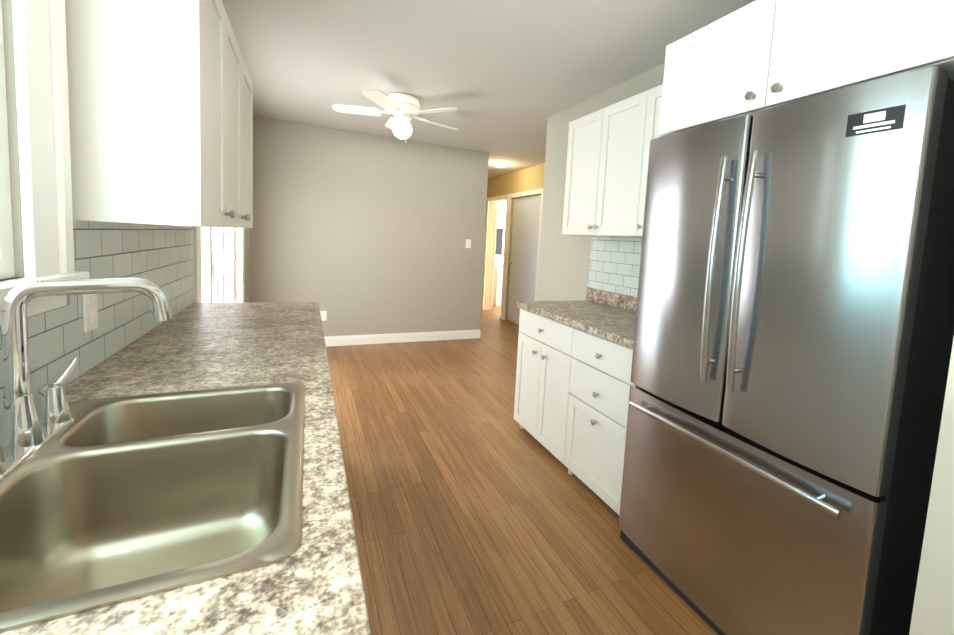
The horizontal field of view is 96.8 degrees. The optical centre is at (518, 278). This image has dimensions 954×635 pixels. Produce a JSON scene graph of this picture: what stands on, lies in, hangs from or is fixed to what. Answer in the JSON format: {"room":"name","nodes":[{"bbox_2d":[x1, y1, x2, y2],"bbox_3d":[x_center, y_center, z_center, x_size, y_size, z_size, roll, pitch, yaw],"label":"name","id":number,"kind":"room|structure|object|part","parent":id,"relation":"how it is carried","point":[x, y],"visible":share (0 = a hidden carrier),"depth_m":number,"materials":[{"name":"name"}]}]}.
{"room":"kitchen","nodes":[
{"label":"kitchen","id":0,"kind":"room"},
{"bbox_2d":[2,0,249,301],"bbox_3d":[-1.458,-0.128,1.641,0.070,2.453,6.455,1,6,-27],"label":"wall","id":1,"kind":"structure","parent":0,"point":[12,130],"depth_m":0.87,"materials":[{"name":"beige paint"}]},
{"bbox_2d":[0,0,89,325],"bbox_3d":[-0.741,-0.427,0.284,0.110,1.150,1.581,1,6,-27],"label":"window","id":2,"kind":"structure","parent":1,"relation":"in","point":[40,65],"depth_m":0.91,"materials":[{"name":"white"}]},
{"bbox_2d":[0,220,193,417],"bbox_3d":[-0.926,0.103,0.664,0.008,0.405,3.435,1,6,-27],"label":"backsplash","id":3,"kind":"structure","parent":1,"relation":"attached to","point":[161,257],"depth_m":1.26,"materials":[{"name":"tile"}]},
{"bbox_2d":[82,294,97,332],"bbox_3d":[-1.154,0.082,1.140,0.009,0.116,0.072,1,6,-27],"label":"outlet","id":4,"kind":"object","parent":3,"relation":"attached to","point":[90,313],"visible":0.75,"depth_m":1.13,"materials":[{"name":"white plastic"}]},
{"bbox_2d":[65,0,252,227],"bbox_3d":[-1.246,-0.588,1.645,0.298,0.760,1.250,1,6,-27],"label":"upper cabinet","id":5,"kind":"object","parent":1,"relation":"attached to","point":[129,77],"depth_m":1.11,"materials":[{"name":"white wood"}]},
{"bbox_3d":[-1.145,-0.258,1.734,0.030,0.029,0.505,1,6,-27],"label":"left wall cabinet knob","id":6,"kind":"part","parent":5,"relation":"part of","materials":[{"name":"silver metal"}]},
{"bbox_2d":[194,227,244,302],"bbox_3d":[-2.142,-0.144,3.048,0.107,2.160,1.890,1,6,-27],"label":"door frame","id":7,"kind":"structure","parent":1,"relation":"attached to","point":[217,253],"depth_m":3.03,"materials":[{"name":"white wood"}]},
{"bbox_2d":[250,116,488,336],"bbox_3d":[-1.655,-0.441,5.066,2.640,2.453,0.120,1,6,-27],"label":"wall","id":8,"kind":"structure","parent":0,"point":[354,233],"depth_m":4.94,"materials":[{"name":"beige paint"}]},
{"bbox_2d":[320,311,326,320],"bbox_3d":[-2.222,0.423,4.809,0.072,0.116,0.009,1,6,-27],"label":"outlet","id":9,"kind":"object","parent":8,"relation":"attached to","point":[323,315],"visible":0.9,"depth_m":4.81,"materials":[{"name":"white plastic"}]},
{"bbox_2d":[324,329,480,346],"bbox_3d":[-1.689,0.729,5.106,2.638,0.115,0.018,1,6,-27],"label":"baseboard","id":10,"kind":"structure","parent":8,"relation":"attached to","point":[390,338],"depth_m":5.21,"materials":[{"name":"white wood"}]},
{"bbox_2d":[465,239,470,247],"bbox_3d":[-0.649,-0.453,5.492,0.072,0.116,0.010,1,6,-27],"label":"light switch","id":11,"kind":"object","parent":8,"relation":"attached to","point":[468,243],"visible":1,"depth_m":5.49,"materials":[{"name":"white plastic"}]},
{"bbox_2d":[222,0,755,178],"bbox_3d":[0.293,-1.516,3.953,5.900,0.100,9.900,1,6,-27],"label":"ceiling","id":12,"kind":"structure","parent":0,"point":[507,78],"depth_m":2.65,"materials":[{"name":"grey paint"}]},
{"bbox_2d":[332,89,458,138],"bbox_3d":[-0.977,-1.334,3.535,1.060,0.333,1.012,1,6,-27],"label":"ceiling fan","id":13,"kind":"object","parent":12,"relation":"hanging from","point":[402,106],"depth_m":3.42,"materials":[{"name":"white plastic"}]},
{"bbox_3d":[-0.962,-1.241,3.504,0.156,0.156,0.156,1,6,-27],"label":"ceiling fan shade","id":14,"kind":"part","parent":13,"relation":"part of","materials":[{"name":"white glass"}]},
{"bbox_2d":[493,162,507,167],"bbox_3d":[-0.265,-1.668,6.230,0.220,0.060,0.220,1,6,-27],"label":"light","id":15,"kind":"object","parent":12,"relation":"attached to","point":[499,164],"visible":1,"depth_m":6.16,"materials":[{"name":"white glass"}]},
{"bbox_2d":[495,200,506,263],"bbox_3d":[-0.170,-0.705,9.019,1.530,2.453,0.020,1,6,-27],"label":"wall","id":16,"kind":"structure","parent":0,"point":[501,215],"depth_m":8.86,"materials":[{"name":"white paint"}]},
{"bbox_2d":[495,228,502,254],"bbox_3d":[-0.428,-0.779,8.855,0.220,0.560,0.023,1,6,-27],"label":"bath towel","id":17,"kind":"object","parent":16,"relation":"hanging from","point":[499,238],"visible":0.57,"depth_m":8.86,"materials":[{"name":"grey fabric"}]},
{"bbox_2d":[482,163,544,319],"bbox_3d":[0.286,-0.436,6.261,0.120,2.453,4.150,1,6,-27],"label":"wall","id":18,"kind":"structure","parent":0,"point":[528,179],"depth_m":7.06,"materials":[{"name":"beige paint"}]},
{"bbox_2d":[490,203,497,308],"bbox_3d":[-0.506,-0.450,8.314,0.040,2.008,0.760,2,5,-9],"label":"bathroom door","id":19,"kind":"structure","parent":18,"relation":"in","point":[493,256],"depth_m":7.96,"materials":[{"name":"beige wood"}]},
{"bbox_2d":[482,188,542,319],"bbox_3d":[-0.159,-0.348,6.993,0.014,2.100,2.110,1,6,-27],"label":"door frame","id":20,"kind":"structure","parent":18,"relation":"attached to","point":[508,197],"depth_m":7.06,"materials":[{"name":"white wood"}]},
{"bbox_2d":[507,194,540,323],"bbox_3d":[0.112,-0.266,6.593,0.040,2.014,0.992,1,6,-27],"label":"door","id":21,"kind":"structure","parent":18,"relation":"in","point":[524,242],"depth_m":6.61,"materials":[{"name":"grey wood"}]},
{"bbox_2d":[326,305,718,634],"bbox_3d":[0.148,1.023,4.176,5.900,0.100,9.900,1,6,-27],"label":"floor","id":22,"kind":"structure","parent":0,"point":[476,509],"depth_m":2.05,"materials":[{"name":"brown wood"}]},
{"bbox_2d":[493,264,502,305],"bbox_3d":[-0.236,0.125,8.816,0.650,0.830,0.445,1,6,-27],"label":"bathroom vanity","id":23,"kind":"object","parent":22,"relation":"on","point":[498,274],"visible":0.25,"depth_m":8.54,"materials":[{"name":"white"}]},
{"bbox_2d":[520,425,573,474],"bbox_3d":[0.524,0.697,2.595,0.568,0.868,1.190,1,6,-27],"label":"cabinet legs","id":24,"kind":"object","parent":22,"relation":"on","point":[569,471],"visible":0.08,"depth_m":2.45,"materials":[{"name":"white"}]},
{"bbox_2d":[517,287,636,348],"bbox_3d":[0.531,0.193,2.549,0.608,0.140,1.205,1,6,-27],"label":"countertop","id":25,"kind":"structure","parent":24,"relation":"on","point":[608,315],"depth_m":2.62,"materials":[{"name":"stone"}]},
{"bbox_2d":[514,308,633,514],"bbox_3d":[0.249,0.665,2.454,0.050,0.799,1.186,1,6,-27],"label":"base cabinet","id":26,"kind":"object","parent":22,"relation":"on","point":[558,406],"depth_m":2.32,"materials":[{"name":"white wood"}]},
{"bbox_3d":[0.250,0.527,2.433,0.030,0.374,0.683,1,6,-27],"label":"right base cabinet knob","id":27,"kind":"part","parent":26,"relation":"part of","materials":[{"name":"silver metal"}]},
{"bbox_2d":[618,66,953,634],"bbox_3d":[0.955,0.355,1.568,0.690,1.777,0.910,1,6,-27],"label":"fridge","id":28,"kind":"object","parent":22,"relation":"on","point":[908,495],"depth_m":1.21,"materials":[{"name":"grey metal"}]},
{"bbox_3d":[0.687,0.091,1.403,0.057,0.991,0.791,1,6,-27],"label":"fridge handle","id":29,"kind":"part","parent":28,"relation":"part of","materials":[{"name":"silver metal"}]},
{"bbox_3d":[0.719,0.346,1.449,0.074,1.765,0.910,1,6,-27],"label":"fridge door","id":30,"kind":"part","parent":28,"relation":"part of","materials":[{"name":"silver metal"}]},
{"bbox_3d":[-0.715,0.781,0.845,0.563,0.868,3.390,1,6,-27],"label":"base cabinet","id":31,"kind":"object","parent":22,"relation":"on","visible":0},
{"bbox_2d":[0,302,370,634],"bbox_3d":[-0.673,0.328,0.813,0.598,0.040,3.430,1,6,-27],"label":"countertop","id":32,"kind":"structure","parent":31,"relation":"on","point":[312,584],"depth_m":0.70,"materials":[{"name":"stone"}]},
{"bbox_2d":[0,278,172,482],"bbox_3d":[-0.782,0.152,0.755,0.218,0.297,0.372,1,6,-27],"label":"faucet","id":33,"kind":"object","parent":32,"relation":"on","point":[30,427],"visible":1,"depth_m":0.72,"materials":[{"name":"silver metal"}]},
{"bbox_2d":[0,382,303,632],"bbox_3d":[-0.652,0.403,0.742,0.488,0.185,0.690,1,6,-27],"label":"sink","id":34,"kind":"object","parent":32,"relation":"in","point":[108,501],"visible":0.83,"depth_m":0.77,"materials":[{"name":"silver metal"}]},
{"bbox_2d":[537,63,664,300],"bbox_3d":[1.681,0.007,2.137,1.070,2.453,4.520,1,6,-27],"label":"wall","id":35,"kind":"structure","parent":0,"point":[563,269],"depth_m":3.56,"materials":[{"name":"beige paint"}]},
{"bbox_2d":[562,84,662,237],"bbox_3d":[0.710,-0.635,2.502,0.348,0.775,1.135,1,6,-27],"label":"upper cabinet","id":36,"kind":"object","parent":35,"relation":"attached to","point":[610,236],"depth_m":2.51,"materials":[{"name":"white wood"}]},
{"bbox_3d":[0.549,-0.301,2.461,0.030,0.029,0.467,1,6,-27],"label":"right wall cabinet knob","id":37,"kind":"part","parent":36,"relation":"part of","materials":[{"name":"silver metal"}]},
{"bbox_2d":[588,237,641,296],"bbox_3d":[0.814,-0.062,2.660,0.008,0.380,1.205,1,6,-27],"label":"backsplash","id":38,"kind":"structure","parent":35,"relation":"attached to","point":[614,266],"depth_m":2.93,"materials":[{"name":"tile"}]},
{"bbox_2d":[659,0,953,135],"bbox_3d":[1.068,-0.744,1.495,0.614,0.370,0.947,1,6,-27],"label":"upper cabinet","id":39,"kind":"object","parent":35,"relation":"attached to","point":[948,65],"depth_m":1.32,"materials":[{"name":"white wood"}]},
{"bbox_3d":[0.800,-0.609,1.377,0.030,0.029,0.118,1,6,-27],"label":"fridge wall cabinet knob","id":40,"kind":"part","parent":39,"relation":"part of","materials":[{"name":"silver metal"}]},
{"bbox_3d":[0.830,-0.747,1.376,0.020,0.366,0.943,1,6,-27],"label":"fridge wall cabinet door","id":41,"kind":"part","parent":39,"relation":"part of","materials":[{"name":"white wood"}]},
{"bbox_2d":[909,338,953,634],"bbox_3d":[1.581,0.154,0.402,0.660,2.453,1.490,1,6,-27],"label":"wall","id":42,"kind":"structure","parent":0,"point":[933,610],"depth_m":0.94,"materials":[{"name":"beige paint"}]},
{"label":"outside","id":43,"kind":"structure","parent":0,"visible":0},
{"bbox_2d":[201,227,229,302],"bbox_3d":[-2.388,-0.301,3.300,0.010,2.500,3.970,1,6,-27],"label":"sliding door","id":44,"kind":"structure","parent":43,"point":[204,253],"depth_m":3.10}
]}

